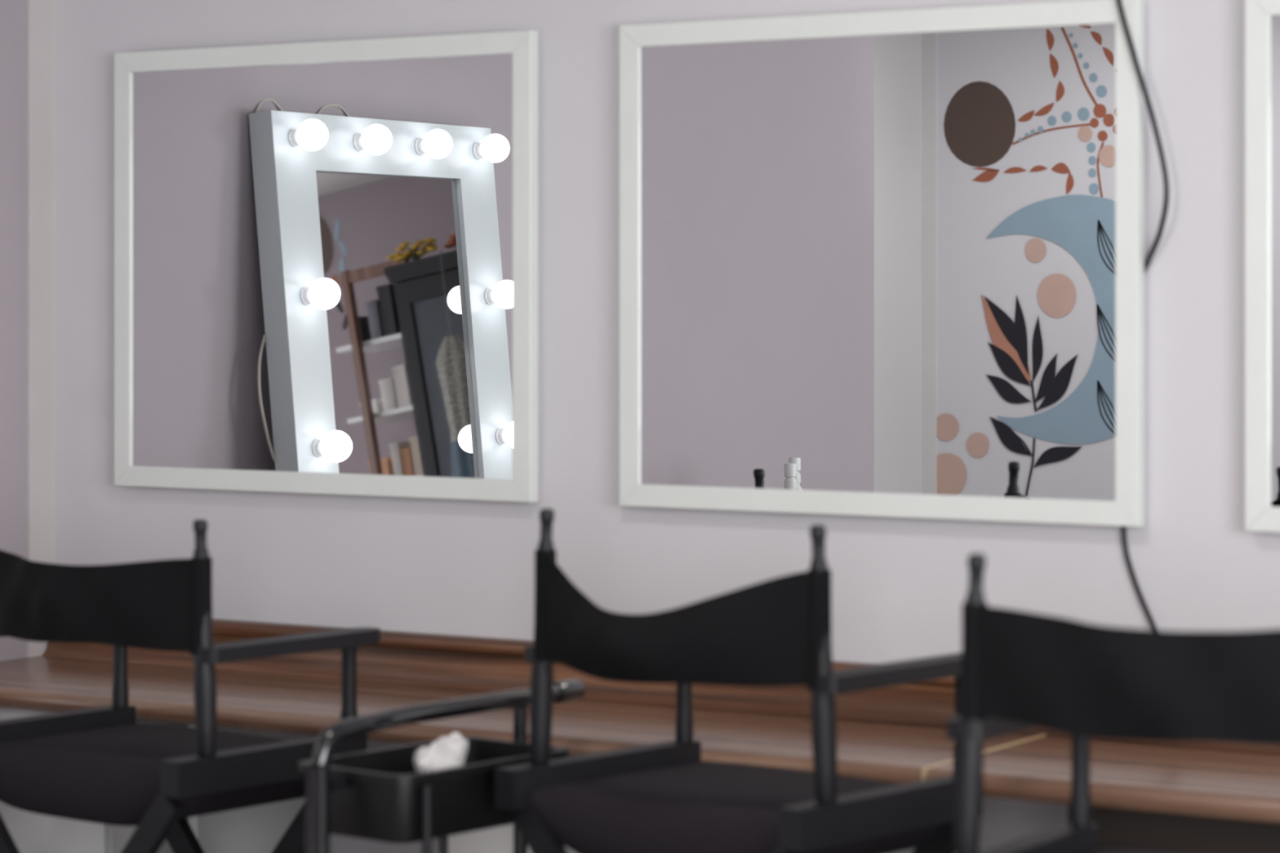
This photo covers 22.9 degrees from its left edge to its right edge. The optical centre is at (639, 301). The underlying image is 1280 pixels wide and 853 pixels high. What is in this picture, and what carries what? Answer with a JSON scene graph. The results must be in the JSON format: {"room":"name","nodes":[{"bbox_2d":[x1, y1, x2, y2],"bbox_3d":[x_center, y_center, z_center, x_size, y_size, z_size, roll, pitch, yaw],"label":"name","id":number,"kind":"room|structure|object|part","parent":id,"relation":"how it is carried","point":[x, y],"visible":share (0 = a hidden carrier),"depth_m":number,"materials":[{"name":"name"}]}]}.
{"room":"beauty salon","nodes":[
{"label":"beauty salon","id":0,"kind":"room"},
{"bbox_2d":[0,0,27,661],"bbox_3d":[-2.248,0.180,4.993,0.100,2.640,3.740,0,0,32],"label":"wall","id":1,"kind":"structure","parent":0,"point":[13,13],"depth_m":6.46,"materials":[{"name":"paint"}]},
{"bbox_2d":[27,0,54,657],"bbox_3d":[-1.238,0.180,6.523,0.006,2.640,0.075,0,0,32],"label":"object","id":2,"kind":"structure","parent":1,"relation":"attached to","point":[41,13],"depth_m":6.52,"materials":[{"name":"white"}]},
{"bbox_2d":[54,0,1279,852],"bbox_3d":[1.244,0.180,5.087,5.936,2.640,0.100,0,0,32],"label":"wall","id":3,"kind":"structure","parent":0,"point":[464,567],"depth_m":5.85,"materials":[{"name":"paint"}]},
{"bbox_2d":[114,30,537,502],"bbox_3d":[-0.627,-0.066,6.167,1.019,0.881,0.037,0,0,32],"label":"wall mirror","id":4,"kind":"object","parent":3,"relation":"attached to","point":[326,252],"visible":1,"depth_m":6.14,"materials":[{"name":"white paint"}]},
{"bbox_2d":[42,618,1279,753],"bbox_3d":[1.210,0.684,5.022,5.720,0.096,0.044,0,0,32],"label":"backsplash","id":5,"kind":"structure","parent":3,"relation":"attached to","point":[497,664],"depth_m":5.94,"materials":[{"name":"brown wood"}]},
{"bbox_2d":[619,0,1144,527],"bbox_3d":[0.404,-0.066,5.527,1.019,0.881,0.037,0,0,32],"label":"wall mirror","id":6,"kind":"object","parent":3,"relation":"attached to","point":[879,263],"visible":1,"depth_m":5.49,"materials":[{"name":"white paint"}]},
{"bbox_2d":[1115,0,1168,631],"bbox_3d":[0.798,-0.254,5.276,0.197,1.770,0.048,0,0,32],"label":"power cable","id":7,"kind":"object","parent":3,"relation":"attached to","point":[1162,157],"visible":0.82,"depth_m":5.24,"materials":[{"name":"black plastic"}]},
{"bbox_2d":[1244,0,1279,533],"bbox_3d":[1.428,-0.066,4.892,1.019,0.881,0.037,0,0,32],"label":"wall mirror","id":8,"kind":"object","parent":3,"relation":"attached to","point":[1262,17],"visible":1,"depth_m":5.13,"materials":[{"name":"white paint"}]},
{"bbox_2d":[1269,14,1279,506],"bbox_3d":[1.424,-0.066,4.886,0.945,0.807,0.011,0,0,32],"label":"mirror glass","id":9,"kind":"object","parent":8,"relation":"attached to","point":[1274,20],"depth_m":5.12,"materials":[{"name":"silver mirror"}]},
{"bbox_3d":[-0.609,1.550,2.853,6.730,0.100,5.850,0,0,32],"label":"floor","id":10,"kind":"structure","parent":0,"visible":0},
{"bbox_2d":[0,707,188,852],"bbox_3d":[-1.053,1.136,6.160,0.370,0.728,0.446,0,0,32],"label":"base cabinet","id":11,"kind":"object","parent":10,"relation":"on","point":[31,833],"visible":0.1,"depth_m":5.97,"materials":[{"name":"grey laminate"}]},
{"bbox_3d":[-1.151,1.111,6.001,0.366,0.672,0.020,0,0,32],"label":"door","id":12,"kind":"part","parent":11,"relation":"part of","materials":[{"name":"grey laminate"}]},
{"bbox_2d":[0,655,1039,784],"bbox_3d":[-0.388,0.751,5.746,2.254,0.038,0.499,0,0,32],"label":"countertop","id":13,"kind":"structure","parent":11,"relation":"on","point":[897,753],"depth_m":5.59,"materials":[{"name":"brown wood"}]},
{"bbox_2d":[0,519,380,852],"bbox_3d":[-0.794,0.927,5.471,0.641,1.146,0.596,0,0,39],"label":"chair","id":14,"kind":"object","parent":10,"relation":"on","point":[99,765],"visible":0.97,"depth_m":5.23,"materials":[{"name":"black fabric"}]},
{"bbox_3d":[-0.958,1.130,5.275,0.591,0.684,0.022,0,0,39],"label":"leg","id":15,"kind":"part","parent":14,"relation":"part of","materials":[{"name":"black wood"}]},
{"bbox_3d":[-1.071,0.766,5.590,0.042,0.058,0.435,0,0,39],"label":"seat rail","id":16,"kind":"part","parent":14,"relation":"part of","materials":[{"name":"black wood"}]},
{"bbox_3d":[-0.948,0.495,5.279,0.599,0.158,0.094,0,0,39],"label":"backrest","id":17,"kind":"part","parent":14,"relation":"part of","materials":[{"name":"black fabric"}]},
{"bbox_3d":[-0.945,0.661,5.743,0.030,0.150,0.029,0,0,39],"label":"post","id":18,"kind":"part","parent":14,"relation":"part of","materials":[{"name":"black wood"}]},
{"bbox_3d":[-0.834,0.813,5.421,0.535,0.107,0.402,0,0,39],"label":"seat","id":19,"kind":"part","parent":14,"relation":"part of","materials":[{"name":"fabric"}]},
{"bbox_3d":[-0.967,1.130,5.247,0.591,0.684,0.022,0,0,39],"label":"leg","id":20,"kind":"part","parent":14,"relation":"part of","materials":[{"name":"black wood"}]},
{"bbox_3d":[-0.714,1.130,5.578,0.591,0.684,0.022,0,0,39],"label":"leg","id":21,"kind":"part","parent":14,"relation":"part of","materials":[{"name":"black wood"}]},
{"bbox_3d":[-0.707,0.545,5.121,0.044,0.382,0.036,0,0,39],"label":"post","id":22,"kind":"part","parent":14,"relation":"part of","materials":[{"name":"black wood"}]},
{"bbox_3d":[-0.618,0.766,5.226,0.042,0.058,0.435,0,0,39],"label":"seat rail","id":23,"kind":"part","parent":14,"relation":"part of","materials":[{"name":"black wood"}]},
{"bbox_3d":[-0.584,0.573,5.265,0.055,0.024,0.411,0,0,39],"label":"armrest","id":24,"kind":"part","parent":14,"relation":"part of","materials":[{"name":"black wood"}]},
{"bbox_3d":[-0.723,1.130,5.551,0.591,0.684,0.022,0,0,39],"label":"leg","id":25,"kind":"part","parent":14,"relation":"part of","materials":[{"name":"black wood"}]},
{"bbox_3d":[-0.496,0.661,5.381,0.030,0.150,0.029,0,0,39],"label":"post","id":26,"kind":"part","parent":14,"relation":"part of","materials":[{"name":"black wood"}]},
{"bbox_2d":[188,724,306,852],"bbox_3d":[-0.749,1.135,6.046,0.022,0.730,0.330,0,0,32],"label":"panel","id":27,"kind":"object","parent":10,"relation":"on","point":[257,828],"visible":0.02,"depth_m":6.03,"materials":[{"name":"white laminate"}]},
{"bbox_2d":[298,679,585,852],"bbox_3d":[-0.284,1.062,4.975,0.280,0.876,0.610,0,0,40],"label":"trolley","id":28,"kind":"object","parent":10,"relation":"on","point":[378,795],"visible":0.92,"depth_m":4.81,"materials":[{"name":"black metal"}]},
{"bbox_2d":[298,736,568,843],"bbox_3d":[-0.320,0.762,4.933,0.240,0.104,0.396,0,0,40],"label":"tray","id":29,"kind":"object","parent":28,"relation":"on","point":[379,796],"depth_m":4.80,"materials":[{"name":"black plastic"}]},
{"bbox_2d":[413,731,467,773],"bbox_3d":[-0.307,0.736,4.902,0.090,0.132,0.068,0,0,2],"label":"crumpled tissue","id":30,"kind":"object","parent":28,"relation":"in","point":[438,753],"visible":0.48,"depth_m":4.88,"materials":[{"name":"paper"}]},
{"bbox_2d":[448,823,575,852],"bbox_3d":[-0.118,1.136,5.581,0.270,0.728,0.446,0,0,32],"label":"base cabinet","id":31,"kind":"object","parent":10,"relation":"on","point":[500,839],"visible":0.02,"depth_m":5.44,"materials":[{"name":"grey laminate"}]},
{"bbox_2d":[495,508,982,852],"bbox_3d":[0.190,0.909,4.832,0.616,1.182,0.628,0,0,42],"label":"chair","id":32,"kind":"object","parent":10,"relation":"on","point":[657,797],"visible":0.96,"depth_m":4.64,"materials":[{"name":"black fabric"}]},
{"bbox_3d":[0.026,1.118,4.657,0.568,0.705,0.022,0,0,42],"label":"leg","id":33,"kind":"part","parent":32,"relation":"part of","materials":[{"name":"black wood"}]},
{"bbox_3d":[-0.028,0.544,5.010,0.053,0.025,0.411,0,0,42],"label":"armrest","id":34,"kind":"part","parent":32,"relation":"part of","materials":[{"name":"black wood"}]},
{"bbox_3d":[-0.150,0.515,4.865,0.043,0.394,0.036,0,0,42],"label":"post","id":35,"kind":"part","parent":32,"relation":"part of","materials":[{"name":"black wood"}]},
{"bbox_3d":[-0.061,0.744,4.970,0.040,0.060,0.435,0,0,42],"label":"seat rail","id":36,"kind":"part","parent":32,"relation":"part of","materials":[{"name":"black wood"}]},
{"bbox_3d":[0.024,0.472,4.647,0.576,0.179,0.131,0,0,42],"label":"backrest","id":37,"kind":"part","parent":32,"relation":"part of","materials":[{"name":"black fabric"}]},
{"bbox_3d":[0.072,0.635,5.116,0.029,0.155,0.029,0,0,42],"label":"post","id":38,"kind":"part","parent":32,"relation":"part of","materials":[{"name":"black wood"}]},
{"bbox_3d":[0.158,0.792,4.796,0.515,0.111,0.402,0,0,42],"label":"seat","id":39,"kind":"part","parent":32,"relation":"part of","materials":[{"name":"fabric"}]},
{"bbox_3d":[0.016,1.118,4.630,0.568,0.705,0.022,0,0,42],"label":"leg","id":40,"kind":"part","parent":32,"relation":"part of","materials":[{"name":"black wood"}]},
{"bbox_3d":[0.261,0.515,4.498,0.043,0.394,0.036,0,0,42],"label":"post","id":41,"kind":"part","parent":32,"relation":"part of","materials":[{"name":"black wood"}]},
{"bbox_3d":[0.355,0.744,4.598,0.040,0.060,0.435,0,0,42],"label":"seat rail","id":42,"kind":"part","parent":32,"relation":"part of","materials":[{"name":"black wood"}]},
{"bbox_3d":[0.391,0.544,4.635,0.053,0.025,0.411,0,0,42],"label":"armrest","id":43,"kind":"part","parent":32,"relation":"part of","materials":[{"name":"black wood"}]},
{"bbox_3d":[0.276,1.118,4.920,0.568,0.705,0.022,0,0,42],"label":"leg","id":44,"kind":"part","parent":32,"relation":"part of","materials":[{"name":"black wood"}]},
{"bbox_3d":[0.485,0.635,4.747,0.029,0.155,0.029,0,0,42],"label":"post","id":45,"kind":"part","parent":32,"relation":"part of","materials":[{"name":"black wood"}]},
{"bbox_2d":[946,553,1279,852],"bbox_3d":[0.770,0.910,4.061,0.613,1.179,0.596,0,0,33],"label":"chair","id":46,"kind":"object","parent":10,"relation":"on","point":[1021,671],"visible":1,"depth_m":3.89,"materials":[{"name":"black fabric"}]},
{"bbox_3d":[0.421,0.517,4.026,0.042,0.393,0.036,0,0,33],"label":"post","id":47,"kind":"part","parent":46,"relation":"part of","materials":[{"name":"black wood"}]},
{"bbox_3d":[0.519,0.546,4.188,0.053,0.025,0.411,0,0,33],"label":"armrest","id":48,"kind":"part","parent":46,"relation":"part of","materials":[{"name":"black wood"}]},
{"bbox_3d":[0.493,0.745,4.144,0.040,0.060,0.435,0,0,33],"label":"seat rail","id":49,"kind":"part","parent":46,"relation":"part of","materials":[{"name":"black wood"}]},
{"bbox_3d":[0.602,0.637,4.309,0.029,0.155,0.029,0,0,33],"label":"post","id":50,"kind":"part","parent":46,"relation":"part of","materials":[{"name":"black wood"}]},
{"bbox_3d":[0.638,0.461,3.856,0.573,0.153,0.089,0,0,33],"label":"backrest","id":51,"kind":"part","parent":46,"relation":"part of","materials":[{"name":"black fabric"}]},
{"bbox_3d":[0.736,0.793,4.007,0.512,0.111,0.402,0,0,33],"label":"seat","id":52,"kind":"part","parent":46,"relation":"part of","materials":[{"name":"fabric"}]},
{"bbox_2d":[1067,804,1279,852],"bbox_3d":[0.953,1.136,4.917,0.450,0.728,0.446,0,0,32],"label":"base cabinet","id":53,"kind":"object","parent":10,"relation":"on","point":[1125,829],"visible":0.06,"depth_m":4.77,"materials":[{"name":"brown wood"}]},
{"bbox_2d":[921,734,1279,824],"bbox_3d":[2.046,0.750,4.236,3.473,0.039,0.499,0,0,32],"label":"countertop","id":54,"kind":"structure","parent":53,"relation":"on","point":[1156,778],"depth_m":4.87,"materials":[{"name":"brown wood"}]},
{"bbox_3d":[0.575,0.746,5.151,0.008,0.031,0.494,0,0,32],"label":"joining strip","id":55,"kind":"part","parent":54,"relation":"part of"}
]}

